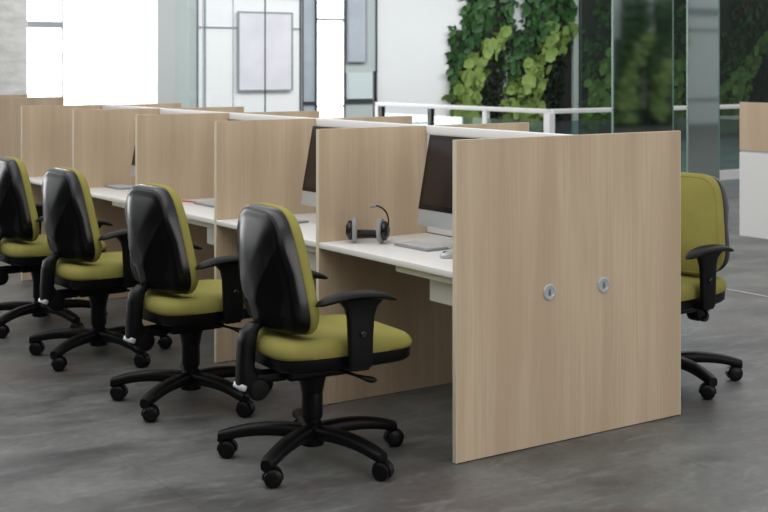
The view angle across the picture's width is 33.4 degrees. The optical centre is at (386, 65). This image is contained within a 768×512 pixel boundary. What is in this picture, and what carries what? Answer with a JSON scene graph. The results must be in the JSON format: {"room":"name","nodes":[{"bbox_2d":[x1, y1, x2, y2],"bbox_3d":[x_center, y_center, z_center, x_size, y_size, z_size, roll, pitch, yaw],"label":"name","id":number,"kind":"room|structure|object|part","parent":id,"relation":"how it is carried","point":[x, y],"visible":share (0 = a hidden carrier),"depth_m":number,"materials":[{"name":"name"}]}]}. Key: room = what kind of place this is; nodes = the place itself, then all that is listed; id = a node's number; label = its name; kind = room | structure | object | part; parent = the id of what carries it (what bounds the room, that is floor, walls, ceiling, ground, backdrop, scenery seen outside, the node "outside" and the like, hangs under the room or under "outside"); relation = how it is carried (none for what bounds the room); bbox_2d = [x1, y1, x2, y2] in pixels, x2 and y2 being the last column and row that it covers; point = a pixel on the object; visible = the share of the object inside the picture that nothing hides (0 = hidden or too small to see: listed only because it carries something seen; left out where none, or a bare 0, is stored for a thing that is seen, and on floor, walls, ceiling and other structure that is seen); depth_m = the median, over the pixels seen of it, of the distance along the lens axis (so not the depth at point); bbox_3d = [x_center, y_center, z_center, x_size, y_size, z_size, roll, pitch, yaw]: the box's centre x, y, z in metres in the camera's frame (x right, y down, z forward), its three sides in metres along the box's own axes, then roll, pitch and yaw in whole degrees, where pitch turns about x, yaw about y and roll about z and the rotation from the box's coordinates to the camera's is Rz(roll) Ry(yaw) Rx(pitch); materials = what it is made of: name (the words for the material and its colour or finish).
{"room":"open-plan office","nodes":[
{"label":"open-plan office","id":0,"kind":"room"},
{"bbox_2d":[0,0,26,94],"bbox_3d":[-6.028,-0.265,18.157,1.720,3.600,0.550,0,0,-34],"label":"wall","id":1,"kind":"structure","parent":0,"point":[13,13],"depth_m":18.30,"materials":[{"name":"concrete"}]},
{"bbox_2d":[0,136,767,511],"bbox_3d":[5.596,1.595,12.199,35.000,0.120,24.000,0,0,-34],"label":"floor","id":2,"kind":"structure","parent":0,"point":[66,445],"depth_m":5.10,"materials":[{"name":"stone"}]},
{"bbox_2d":[0,95,27,96],"bbox_3d":[-4.096,0.910,12.421,1.243,1.250,0.024,0,0,-34],"label":"divider panel","id":3,"kind":"object","parent":2,"relation":"on","point":[0,95],"visible":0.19,"depth_m":12.68,"materials":[{"name":"brown wood"}]},
{"bbox_2d":[0,97,63,159],"bbox_3d":[-3.522,0.910,11.581,1.243,1.250,0.024,0,0,-34],"label":"end panel","id":4,"kind":"object","parent":2,"relation":"on","point":[10,107],"visible":0.19,"depth_m":11.65,"materials":[{"name":"brown wood"}]},
{"bbox_2d":[0,156,107,337],"bbox_3d":[-2.000,1.032,7.555,0.737,1.005,0.750,0,0,-35],"label":"office chair","id":5,"kind":"object","parent":2,"relation":"on","point":[23,246],"visible":0.7,"depth_m":7.31,"materials":[{"name":"black plastic"}]},
{"bbox_3d":[-2.216,1.184,7.430,0.180,0.042,0.064,0,0,-35],"label":"arm","id":6,"kind":"part","parent":5,"relation":"part of","materials":[{"name":"black plastic"}]},
{"bbox_3d":[-2.247,1.433,7.572,0.336,0.086,0.068,0,0,6],"label":"leg","id":7,"kind":"part","parent":5,"relation":"part of","materials":[{"name":"black plastic"}]},
{"bbox_3d":[-2.126,1.433,7.365,0.068,0.086,0.336,0,0,24],"label":"leg","id":8,"kind":"part","parent":5,"relation":"part of","materials":[{"name":"black plastic"}]},
{"bbox_2d":[3,156,38,241],"bbox_3d":[-2.150,0.772,7.476,0.130,0.488,0.496,0,0,-35],"label":"backrest","id":9,"kind":"object","parent":5,"relation":"on","point":[22,227],"depth_m":7.28,"materials":[{"name":"black plastic"}]},
{"bbox_2d":[0,234,106,256],"bbox_3d":[-1.997,1.056,7.585,0.596,0.069,0.486,0,0,-35],"label":"seat cushion","id":10,"kind":"object","parent":5,"relation":"on","point":[9,247],"depth_m":7.33,"materials":[{"name":"green fabric"}]},
{"bbox_3d":[-1.892,1.433,7.416,0.336,0.086,0.068,0,0,42],"label":"leg","id":11,"kind":"part","parent":5,"relation":"part of","materials":[{"name":"black plastic"}]},
{"bbox_3d":[-1.868,1.433,7.654,0.336,0.086,0.068,0,0,-30],"label":"leg","id":12,"kind":"part","parent":5,"relation":"part of","materials":[{"name":"black plastic"}]},
{"bbox_2d":[29,167,171,371],"bbox_3d":[-1.478,1.032,6.769,0.742,1.005,0.748,0,0,-37],"label":"office chair","id":13,"kind":"object","parent":2,"relation":"on","point":[78,263],"visible":0.93,"depth_m":6.56,"materials":[{"name":"black plastic"}]},
{"bbox_3d":[-1.725,1.433,6.790,0.336,0.086,0.068,0,0,6],"label":"leg","id":14,"kind":"part","parent":13,"relation":"part of","materials":[{"name":"black plastic"}]},
{"bbox_3d":[-1.689,1.184,6.642,0.180,0.042,0.064,0,0,-37],"label":"arm","id":15,"kind":"part","parent":13,"relation":"part of","materials":[{"name":"black plastic"}]},
{"bbox_3d":[-1.604,1.433,6.583,0.068,0.086,0.336,0,0,24],"label":"leg","id":16,"kind":"part","parent":13,"relation":"part of","materials":[{"name":"black plastic"}]},
{"bbox_2d":[56,167,100,261],"bbox_3d":[-1.625,0.772,6.691,0.129,0.488,0.496,0,0,-37],"label":"backrest","id":17,"kind":"object","parent":13,"relation":"on","point":[83,245],"depth_m":6.50,"materials":[{"name":"green fabric"}]},
{"bbox_2d":[55,251,122,280],"bbox_3d":[-1.476,1.056,6.805,0.596,0.069,0.486,0,0,-37],"label":"seat cushion","id":18,"kind":"object","parent":13,"relation":"on","point":[109,267],"depth_m":6.56,"materials":[{"name":"green fabric"}]},
{"bbox_3d":[-1.364,1.171,6.655,0.229,0.042,0.060,0,0,22],"label":"height lever","id":19,"kind":"part","parent":13,"relation":"part of","materials":[{"name":"black plastic"}]},
{"bbox_3d":[-1.370,1.433,6.634,0.336,0.086,0.068,0,0,42],"label":"leg","id":20,"kind":"part","parent":13,"relation":"part of","materials":[{"name":"black plastic"}]},
{"bbox_3d":[-1.346,1.433,6.872,0.336,0.086,0.068,0,0,-30],"label":"leg","id":21,"kind":"part","parent":13,"relation":"part of","materials":[{"name":"black plastic"}]},
{"bbox_2d":[21,103,181,280],"bbox_3d":[-2.093,0.910,9.487,1.243,1.250,0.024,0,0,-34],"label":"end panel","id":22,"kind":"object","parent":2,"relation":"on","point":[46,130],"visible":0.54,"depth_m":9.23,"materials":[{"name":"brown wood"}]},
{"bbox_2d":[29,176,43,184],"bbox_3d":[-2.071,0.877,8.886,0.600,0.165,0.993,0,0,-34],"label":"countertop","id":23,"kind":"structure","parent":22,"relation":"attached to","point":[35,180],"depth_m":8.96,"materials":[{"name":"white laminate"}]},
{"bbox_2d":[72,107,243,299],"bbox_3d":[-1.519,0.910,8.647,1.243,1.250,0.024,0,0,-34],"label":"divider panel","id":24,"kind":"object","parent":2,"relation":"on","point":[103,140],"visible":0.16,"depth_m":8.42,"materials":[{"name":"brown wood"}]},
{"bbox_2d":[110,183,272,422],"bbox_3d":[-0.850,1.032,5.848,0.742,1.005,0.748,0,0,-37],"label":"office chair","id":25,"kind":"object","parent":2,"relation":"on","point":[170,294],"visible":0.92,"depth_m":5.64,"materials":[{"name":"black plastic"}]},
{"bbox_3d":[-1.097,1.433,5.869,0.336,0.086,0.068,0,0,6],"label":"leg","id":26,"kind":"part","parent":25,"relation":"part of","materials":[{"name":"black plastic"}]},
{"bbox_3d":[-1.061,1.184,5.721,0.180,0.042,0.064,0,0,-37],"label":"arm","id":27,"kind":"part","parent":25,"relation":"part of","materials":[{"name":"black plastic"}]},
{"bbox_3d":[-0.976,1.433,5.662,0.068,0.086,0.336,0,0,24],"label":"leg","id":28,"kind":"part","parent":25,"relation":"part of","materials":[{"name":"black plastic"}]},
{"bbox_2d":[142,183,197,293],"bbox_3d":[-0.997,0.772,5.770,0.129,0.488,0.496,0,0,-37],"label":"backrest","id":29,"kind":"object","parent":25,"relation":"on","point":[178,274],"depth_m":5.58,"materials":[{"name":"green fabric"}]},
{"bbox_2d":[143,279,245,315],"bbox_3d":[-0.848,1.056,5.884,0.596,0.069,0.486,0,0,-37],"label":"seat cushion","id":30,"kind":"object","parent":25,"relation":"on","point":[206,300],"depth_m":5.65,"materials":[{"name":"green fabric"}]},
{"bbox_3d":[-0.741,1.433,5.713,0.336,0.086,0.068,0,0,42],"label":"leg","id":31,"kind":"part","parent":25,"relation":"part of","materials":[{"name":"black plastic"}]},
{"bbox_3d":[-0.735,1.171,5.734,0.229,0.042,0.060,0,0,22],"label":"height lever","id":32,"kind":"part","parent":25,"relation":"part of","materials":[{"name":"black plastic"}]},
{"bbox_3d":[-0.718,1.433,5.952,0.336,0.086,0.068,0,0,-30],"label":"leg","id":33,"kind":"part","parent":25,"relation":"part of","materials":[{"name":"black plastic"}]},
{"bbox_2d":[135,111,319,325],"bbox_3d":[-0.946,0.910,7.807,1.243,1.250,0.024,0,0,-34],"label":"divider panel","id":34,"kind":"object","parent":2,"relation":"on","point":[175,151],"visible":0.16,"depth_m":7.62,"materials":[{"name":"brown wood"}]},
{"bbox_2d":[89,185,134,207],"bbox_3d":[-1.498,0.877,8.046,0.600,0.165,0.993,0,0,-34],"label":"countertop","id":35,"kind":"structure","parent":34,"relation":"attached to","point":[118,197],"depth_m":7.92,"materials":[{"name":"white laminate"}]},
{"bbox_2d":[104,184,132,189],"bbox_3d":[-1.737,0.788,8.342,0.120,0.012,0.240,0,0,-34],"label":"keyboard","id":36,"kind":"object","parent":35,"relation":"on","point":[116,186],"visible":0.97,"depth_m":8.30,"materials":[{"name":"grey plastic"}]},
{"bbox_2d":[112,201,124,207],"bbox_3d":[-1.524,0.838,7.698,0.095,0.034,0.427,0,0,-34],"label":"cable tray","id":37,"kind":"object","parent":35,"relation":"on","point":[113,203],"depth_m":7.76,"materials":[{"name":"white"}]},
{"bbox_2d":[130,114,150,176],"bbox_3d":[-1.452,0.551,8.041,0.118,0.487,0.524,0,0,-34],"label":"monitor","id":38,"kind":"object","parent":35,"relation":"on","point":[132,173],"visible":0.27,"depth_m":8.21,"materials":[{"name":"silver metal"}]},
{"bbox_3d":[-1.461,0.508,8.035,0.097,0.400,0.524,0,0,-34],"label":"casing","id":39,"kind":"part","parent":38,"relation":"part of","materials":[{"name":"silver metal"}]},
{"bbox_2d":[202,0,300,111],"bbox_3d":[-2.252,-0.115,20.523,2.019,3.300,0.020,0,0,-34],"label":"window frame","id":40,"kind":"structure","parent":2,"relation":"on","point":[202,0],"depth_m":20.71,"materials":[{"name":"grey metal"}]},
{"bbox_2d":[214,116,411,362],"bbox_3d":[-0.372,0.910,6.968,1.243,1.250,0.024,0,0,-34],"label":"divider panel","id":41,"kind":"object","parent":2,"relation":"on","point":[255,161],"visible":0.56,"depth_m":6.73,"materials":[{"name":"brown wood"}]},
{"bbox_2d":[181,198,213,244],"bbox_3d":[-0.924,0.877,7.206,0.600,0.165,0.993,0,0,-34],"label":"countertop","id":42,"kind":"structure","parent":41,"relation":"attached to","point":[200,215],"depth_m":6.90,"materials":[{"name":"white laminate"}]},
{"bbox_2d":[187,218,213,228],"bbox_3d":[-0.950,0.838,6.858,0.095,0.034,0.427,0,0,-34],"label":"cable tray","id":43,"kind":"object","parent":42,"relation":"on","point":[209,226],"depth_m":6.84,"materials":[{"name":"white"}]},
{"bbox_2d":[194,201,213,207],"bbox_3d":[-0.996,0.788,7.311,0.120,0.012,0.240,0,0,-34],"label":"keyboard","id":44,"kind":"object","parent":42,"relation":"on","point":[203,203],"visible":0.59,"depth_m":7.31,"materials":[{"name":"grey plastic"}]},
{"bbox_2d":[217,202,411,488],"bbox_3d":[-0.244,1.032,5.001,0.726,1.005,0.751,0,0,-30],"label":"office chair","id":45,"kind":"object","parent":2,"relation":"on","point":[287,335],"visible":1,"depth_m":4.79,"materials":[{"name":"black plastic"}]},
{"bbox_3d":[-0.492,1.433,5.010,0.336,0.086,0.068,0,0,6],"label":"leg","id":46,"kind":"part","parent":45,"relation":"part of","materials":[{"name":"black plastic"}]},
{"bbox_3d":[-0.470,1.184,4.884,0.180,0.042,0.064,0,0,-30],"label":"arm","id":47,"kind":"part","parent":45,"relation":"part of","materials":[{"name":"black plastic"}]},
{"bbox_2d":[255,202,318,334],"bbox_3d":[-0.401,0.772,4.925,0.130,0.488,0.496,0,0,-30],"label":"backrest","id":48,"kind":"object","parent":45,"relation":"on","point":[296,313],"depth_m":4.72,"materials":[{"name":"black plastic"}]},
{"bbox_3d":[-0.371,1.433,4.803,0.068,0.086,0.336,0,0,24],"label":"leg","id":49,"kind":"part","parent":45,"relation":"part of","materials":[{"name":"black plastic"}]},
{"bbox_3d":[-0.333,1.433,5.189,0.068,0.086,0.336,0,0,-12],"label":"leg","id":50,"kind":"part","parent":45,"relation":"part of","materials":[{"name":"black plastic"}]},
{"bbox_2d":[256,314,411,360],"bbox_3d":[-0.239,1.056,5.019,0.596,0.069,0.486,0,0,-30],"label":"seat cushion","id":51,"kind":"object","parent":45,"relation":"on","point":[329,342],"depth_m":4.84,"materials":[{"name":"green fabric"}]},
{"bbox_3d":[-0.137,1.433,4.854,0.336,0.086,0.068,0,0,42],"label":"leg","id":52,"kind":"part","parent":45,"relation":"part of","materials":[{"name":"black plastic"}]},
{"bbox_3d":[-0.146,1.171,4.857,0.229,0.042,0.060,0,0,29],"label":"height lever","id":53,"kind":"part","parent":45,"relation":"part of","materials":[{"name":"black plastic"}]},
{"bbox_3d":[-0.113,1.433,5.093,0.336,0.086,0.068,0,0,-30],"label":"leg","id":54,"kind":"part","parent":45,"relation":"part of","materials":[{"name":"black plastic"}]},
{"bbox_2d":[316,122,528,404],"bbox_3d":[0.201,0.910,6.128,1.243,1.250,0.024,0,0,-34],"label":"divider panel","id":55,"kind":"object","parent":2,"relation":"on","point":[357,169],"visible":0.51,"depth_m":5.96,"materials":[{"name":"brown wood"}]},
{"bbox_2d":[216,213,315,270],"bbox_3d":[-0.351,0.877,6.366,0.600,0.165,0.993,0,0,-34],"label":"countertop","id":56,"kind":"structure","parent":55,"relation":"attached to","point":[308,229],"depth_m":6.26,"materials":[{"name":"white laminate"}]},
{"bbox_2d":[296,218,308,222],"bbox_3d":[-0.513,0.788,6.550,0.120,0.012,0.240,0,0,-37],"label":"keyboard","id":57,"kind":"object","parent":56,"relation":"on","point":[298,219],"visible":0.14,"depth_m":6.48,"materials":[{"name":"grey plastic"}]},
{"bbox_2d":[305,245,315,252],"bbox_3d":[-0.377,0.838,6.018,0.095,0.034,0.427,0,0,-34],"label":"cable tray","id":58,"kind":"object","parent":56,"relation":"on","point":[310,249],"depth_m":5.90,"materials":[{"name":"white"}]},
{"bbox_2d":[301,126,334,206],"bbox_3d":[-0.244,0.551,6.361,0.118,0.487,0.524,0,0,-34],"label":"monitor","id":59,"kind":"object","parent":56,"relation":"on","point":[309,183],"visible":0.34,"depth_m":6.51,"materials":[{"name":"silver metal"}]},
{"bbox_2d":[375,102,739,179],"bbox_3d":[4.623,1.030,19.599,9.060,1.010,3.820,0,0,-34],"label":"balustrade","id":60,"kind":"object","parent":2,"relation":"on","point":[549,114],"visible":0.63,"depth_m":16.74,"materials":[{"name":"white metal"}]},
{"bbox_3d":[-0.123,1.058,18.623,0.060,0.955,0.080,0,0,-34],"label":"post","id":61,"kind":"part","parent":60,"relation":"part of","materials":[{"name":"white metal"}]},
{"bbox_3d":[-0.067,1.060,18.540,0.060,0.950,0.080,0,0,-34],"label":"post","id":62,"kind":"part","parent":60,"relation":"part of","materials":[{"name":"black metal"}]},
{"bbox_3d":[0.610,1.060,17.549,0.060,0.950,0.080,0,0,-34],"label":"post","id":63,"kind":"part","parent":60,"relation":"part of","materials":[{"name":"black metal"}]},
{"bbox_3d":[0.917,0.552,17.099,0.070,0.055,3.750,0,0,-34],"label":"handrail","id":64,"kind":"part","parent":60,"relation":"part of","materials":[{"name":"white metal"}]},
{"bbox_3d":[1.287,1.058,16.558,0.060,0.955,0.080,0,0,-34],"label":"post","id":65,"kind":"part","parent":60,"relation":"part of","materials":[{"name":"white metal"}]},
{"bbox_3d":[1.978,1.058,15.559,0.085,0.955,0.110,0,0,-34],"label":"post","id":66,"kind":"part","parent":60,"relation":"part of","materials":[{"name":"white metal"}]},
{"bbox_3d":[5.706,0.552,18.098,8.965,0.055,0.070,0,0,-34],"label":"handrail","id":67,"kind":"part","parent":60,"relation":"part of","materials":[{"name":"white metal"}]},
{"bbox_2d":[453,131,680,463],"bbox_3d":[0.776,0.910,5.286,1.243,1.250,0.028,0,0,-34],"label":"end panel","id":68,"kind":"object","parent":2,"relation":"on","point":[567,248],"visible":1,"depth_m":5.24,"materials":[{"name":"brown wood"}]},
{"bbox_2d":[102,104,571,236],"bbox_3d":[-0.659,0.538,7.387,0.041,0.507,5.059,0,0,-34],"label":"screen","id":69,"kind":"object","parent":68,"relation":"attached to","point":[337,123],"visible":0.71,"depth_m":6.36,"materials":[{"name":"white laminate"}]},
{"bbox_3d":[-0.659,0.304,7.387,0.041,0.038,5.059,0,0,-34],"label":"rail","id":70,"kind":"part","parent":69,"relation":"part of","materials":[{"name":"white metal"}]},
{"bbox_2d":[319,233,452,305],"bbox_3d":[0.222,0.877,5.526,0.600,0.165,0.993,0,0,-34],"label":"countertop","id":71,"kind":"structure","parent":68,"relation":"attached to","point":[429,265],"depth_m":5.37,"materials":[{"name":"white laminate"}]},
{"bbox_2d":[346,204,389,242],"bbox_3d":[-0.078,0.705,5.793,0.201,0.179,0.198,0,0,8],"label":"headset","id":72,"kind":"object","parent":71,"relation":"on","point":[382,232],"visible":1,"depth_m":5.72,"materials":[{"name":"black plastic"}]},
{"bbox_2d":[346,218,356,242],"bbox_3d":[-0.151,0.737,5.745,0.070,0.115,0.082,0,0,-34],"label":"ear cup","id":73,"kind":"object","parent":72,"relation":"on","point":[351,226],"depth_m":5.72,"materials":[{"name":"grey plastic"}]},
{"bbox_2d":[376,218,389,242],"bbox_3d":[-0.021,0.737,5.728,0.081,0.115,0.073,0,0,-34],"label":"ear cup","id":74,"kind":"object","parent":72,"relation":"on","point":[382,227],"depth_m":5.70,"materials":[{"name":"grey plastic"}]},
{"bbox_2d":[394,241,447,251],"bbox_3d":[0.151,0.788,5.605,0.120,0.012,0.240,0,0,-36],"label":"keyboard","id":75,"kind":"object","parent":71,"relation":"on","point":[418,245],"visible":1,"depth_m":5.57,"materials":[{"name":"grey plastic"}]},
{"bbox_2d":[396,266,452,283],"bbox_3d":[0.197,0.838,5.178,0.095,0.034,0.427,0,0,-34],"label":"cable tray","id":76,"kind":"object","parent":71,"relation":"on","point":[433,277],"depth_m":5.16,"materials":[{"name":"white metal"}]},
{"bbox_2d":[439,250,452,258],"bbox_3d":[0.265,0.780,5.314,0.104,0.028,0.060,0,0,-34],"label":"computer mouse","id":77,"kind":"object","parent":71,"relation":"on","point":[445,254],"visible":0.75,"depth_m":5.28,"materials":[{"name":"white plastic"}]},
{"bbox_2d":[417,135,481,249],"bbox_3d":[0.329,0.551,5.521,0.118,0.487,0.524,0,0,-34],"label":"monitor","id":78,"kind":"object","parent":71,"relation":"on","point":[435,207],"visible":0.44,"depth_m":5.62,"materials":[{"name":"silver metal"}]},
{"bbox_2d":[611,0,673,132],"bbox_3d":[2.567,-0.065,12.802,0.853,3.200,0.018,0,0,-34],"label":"glass panel","id":79,"kind":"object","parent":2,"relation":"on","point":[642,31],"visible":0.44,"depth_m":12.78,"materials":[{"name":"green"}]},
{"bbox_2d":[686,0,719,179],"bbox_3d":[3.289,-0.065,13.295,0.483,3.200,0.018,0,0,-34],"label":"column","id":80,"kind":"structure","parent":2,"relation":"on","point":[702,16],"depth_m":13.28,"materials":[{"name":"grey"}]},
{"bbox_2d":[681,172,742,399],"bbox_3d":[1.319,1.032,6.207,0.726,1.005,0.751,0,0,-40],"label":"office chair","id":81,"kind":"object","parent":2,"relation":"on","point":[706,249],"visible":0.56,"depth_m":6.17,"materials":[{"name":"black fabric"}]},
{"bbox_3d":[1.439,1.433,6.037,0.068,0.086,0.336,0,0,-22],"label":"leg","id":82,"kind":"part","parent":81,"relation":"part of","materials":[{"name":"black plastic"}]},
{"bbox_2d":[681,172,724,274],"bbox_3d":[1.460,0.772,6.310,0.129,0.488,0.496,0,0,-40],"label":"backrest","id":83,"kind":"object","parent":81,"relation":"on","point":[702,195],"depth_m":6.20,"materials":[{"name":"green fabric"}]},
{"bbox_2d":[681,273,726,300],"bbox_3d":[1.317,1.056,6.188,0.596,0.069,0.486,0,0,-40],"label":"seat cushion","id":84,"kind":"object","parent":81,"relation":"on","point":[690,282],"depth_m":6.09,"materials":[{"name":"green fabric"}]},
{"bbox_3d":[1.484,1.174,6.087,0.062,0.044,0.225,0,0,-9],"label":"tilt lever","id":85,"kind":"part","parent":81,"relation":"part of","materials":[{"name":"black plastic"}]},
{"bbox_3d":[1.565,1.433,6.241,0.336,0.086,0.068,0,0,-4],"label":"leg","id":86,"kind":"part","parent":81,"relation":"part of","materials":[{"name":"black plastic"}]},
{"bbox_2d":[726,288,767,297],"bbox_3d":[2.576,1.535,8.442,0.035,0.008,5.600,0,0,-34],"label":"trim","id":87,"kind":"structure","parent":2,"relation":"on","point":[726,288],"depth_m":8.65,"materials":[{"name":"silver metal"}]},
{"bbox_2d":[740,102,767,238],"bbox_3d":[3.945,0.931,10.538,0.030,1.208,2.600,0,0,-34],"label":"screen","id":88,"kind":"object","parent":2,"relation":"on","point":[753,115],"visible":1,"depth_m":11.46,"materials":[{"name":"brown wood"}]},
{"bbox_2d":[377,0,767,137],"bbox_3d":[-2.053,-0.265,21.628,33.000,3.600,0.200,0,0,-34],"label":"wall","id":89,"kind":"structure","parent":0,"point":[412,35],"depth_m":23.38,"materials":[{"name":"white paint"}]},
{"bbox_2d":[27,0,62,96],"bbox_3d":[-5.235,-0.365,19.283,0.712,3.200,0.085,0,0,-34],"label":"window","id":90,"kind":"structure","parent":89,"relation":"in","point":[44,17],"depth_m":19.33,"materials":[{"name":"white glass"}]},
{"bbox_2d":[63,0,155,104],"bbox_3d":[-4.304,-0.365,19.918,1.537,3.200,0.085,0,0,-34],"label":"window","id":91,"kind":"structure","parent":89,"relation":"in","point":[109,46],"depth_m":19.91,"materials":[{"name":"white glass"}]},
{"bbox_2d":[156,0,175,102],"bbox_3d":[-3.532,-0.265,20.424,0.320,3.600,0.120,0,0,-34],"label":"trim","id":92,"kind":"structure","parent":89,"relation":"attached to","point":[165,9],"depth_m":20.37,"materials":[{"name":"grey paint"}]},
{"bbox_2d":[176,0,196,107],"bbox_3d":[-3.254,-0.265,20.651,0.395,3.600,0.060,0,0,-34],"label":"trim","id":93,"kind":"structure","parent":89,"relation":"attached to","point":[186,10],"depth_m":20.64,"materials":[{"name":"grey"}]},
{"bbox_2d":[197,0,302,111],"bbox_3d":[-2.266,-0.365,21.310,1.962,3.200,0.085,0,0,-34],"label":"window","id":94,"kind":"structure","parent":89,"relation":"in","point":[217,14],"depth_m":21.07,"materials":[{"name":"white glass"}]},
{"bbox_2d":[237,11,292,90],"bbox_3d":[-2.022,-0.245,21.404,1.040,1.320,0.035,0,0,-34],"label":"framed print","id":95,"kind":"object","parent":94,"relation":"attached to","point":[250,24],"visible":0.86,"depth_m":21.38,"materials":[{"name":"grey"}]},
{"bbox_2d":[303,0,315,110],"bbox_3d":[-1.335,-0.365,21.946,0.259,3.200,0.085,0,0,-34],"label":"window","id":96,"kind":"structure","parent":89,"relation":"in","point":[309,6],"depth_m":21.95,"materials":[{"name":"grey"}]},
{"bbox_2d":[316,0,343,117],"bbox_3d":[-0.988,-0.365,22.182,0.557,3.200,0.085,0,0,-34],"label":"window","id":97,"kind":"structure","parent":89,"relation":"in","point":[329,13],"depth_m":22.18,"materials":[{"name":"white glass"}]},
{"bbox_2d":[344,0,376,117],"bbox_3d":[-0.466,-0.365,22.539,0.682,3.200,0.085,0,0,-34],"label":"window","id":98,"kind":"structure","parent":89,"relation":"in","point":[352,107],"depth_m":22.60,"materials":[{"name":"grey glass"}]},
{"bbox_2d":[347,0,366,61],"bbox_3d":[-0.515,-0.815,22.433,0.410,1.500,0.035,0,0,-34],"label":"framed print","id":99,"kind":"object","parent":98,"relation":"attached to","point":[356,9],"visible":1,"depth_m":22.42,"materials":[{"name":"grey"}]},
{"bbox_2d":[346,72,376,98],"bbox_3d":[-0.446,0.345,22.492,0.620,0.460,0.085,0,0,-34],"label":"window","id":100,"kind":"structure","parent":98,"relation":"attached to","point":[358,85],"depth_m":22.48,"materials":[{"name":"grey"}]},
{"bbox_2d":[373,71,375,116],"bbox_3d":[-0.176,0.805,18.914,0.040,1.460,0.040,0,0,-34],"label":"trim","id":101,"kind":"structure","parent":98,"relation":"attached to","point":[374,72],"depth_m":18.90,"materials":[{"name":"black metal"}]},
{"bbox_2d":[441,0,518,124],"bbox_3d":[1.772,0.051,24.056,1.846,2.947,0.368,0,0,-34],"label":"climbing plants","id":102,"kind":"object","parent":89,"relation":"attached to","point":[477,50],"visible":0.76,"depth_m":23.92,"materials":[{"name":"green plant"}]},
{"bbox_2d":[499,0,578,133],"bbox_3d":[2.936,0.039,24.863,2.076,2.914,0.374,0,0,-34],"label":"climbing plants","id":103,"kind":"object","parent":89,"relation":"attached to","point":[534,74],"visible":0.88,"depth_m":24.78,"materials":[{"name":"green plant"}]},
{"bbox_2d":[572,0,578,134],"bbox_3d":[3.747,-0.265,25.431,0.130,3.600,0.060,0,0,-34],"label":"trim","id":104,"kind":"structure","parent":89,"relation":"attached to","point":[575,46],"depth_m":25.40,"materials":[{"name":"grey metal"}]},
{"bbox_2d":[581,0,610,134],"bbox_3d":[4.627,0.066,26.018,2.113,2.962,0.378,0,0,-34],"label":"climbing plants","id":105,"kind":"object","parent":89,"relation":"attached to","point":[596,53],"visible":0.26,"depth_m":25.68,"materials":[{"name":"green plant"}]},
{"bbox_2d":[674,0,685,131],"bbox_3d":[6.321,0.021,27.167,2.124,2.879,0.367,0,0,-34],"label":"climbing plants","id":106,"kind":"object","parent":89,"relation":"attached to","point":[679,5],"visible":0.12,"depth_m":27.00,"materials":[{"name":"green plant"}]},
{"bbox_2d":[720,2,767,133],"bbox_3d":[7.977,0.027,28.299,2.306,2.908,0.375,0,0,-34],"label":"climbing plants","id":107,"kind":"object","parent":89,"relation":"attached to","point":[743,74],"visible":0.73,"depth_m":28.12,"materials":[{"name":"green plant"}]},
{"bbox_2d":[579,0,580,134],"bbox_3d":[6.867,-0.115,26.758,7.620,3.300,0.032,0,0,-34],"label":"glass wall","id":108,"kind":"structure","parent":0,"point":[579,0],"depth_m":24.61,"materials":[{"name":"grey"}]}
]}

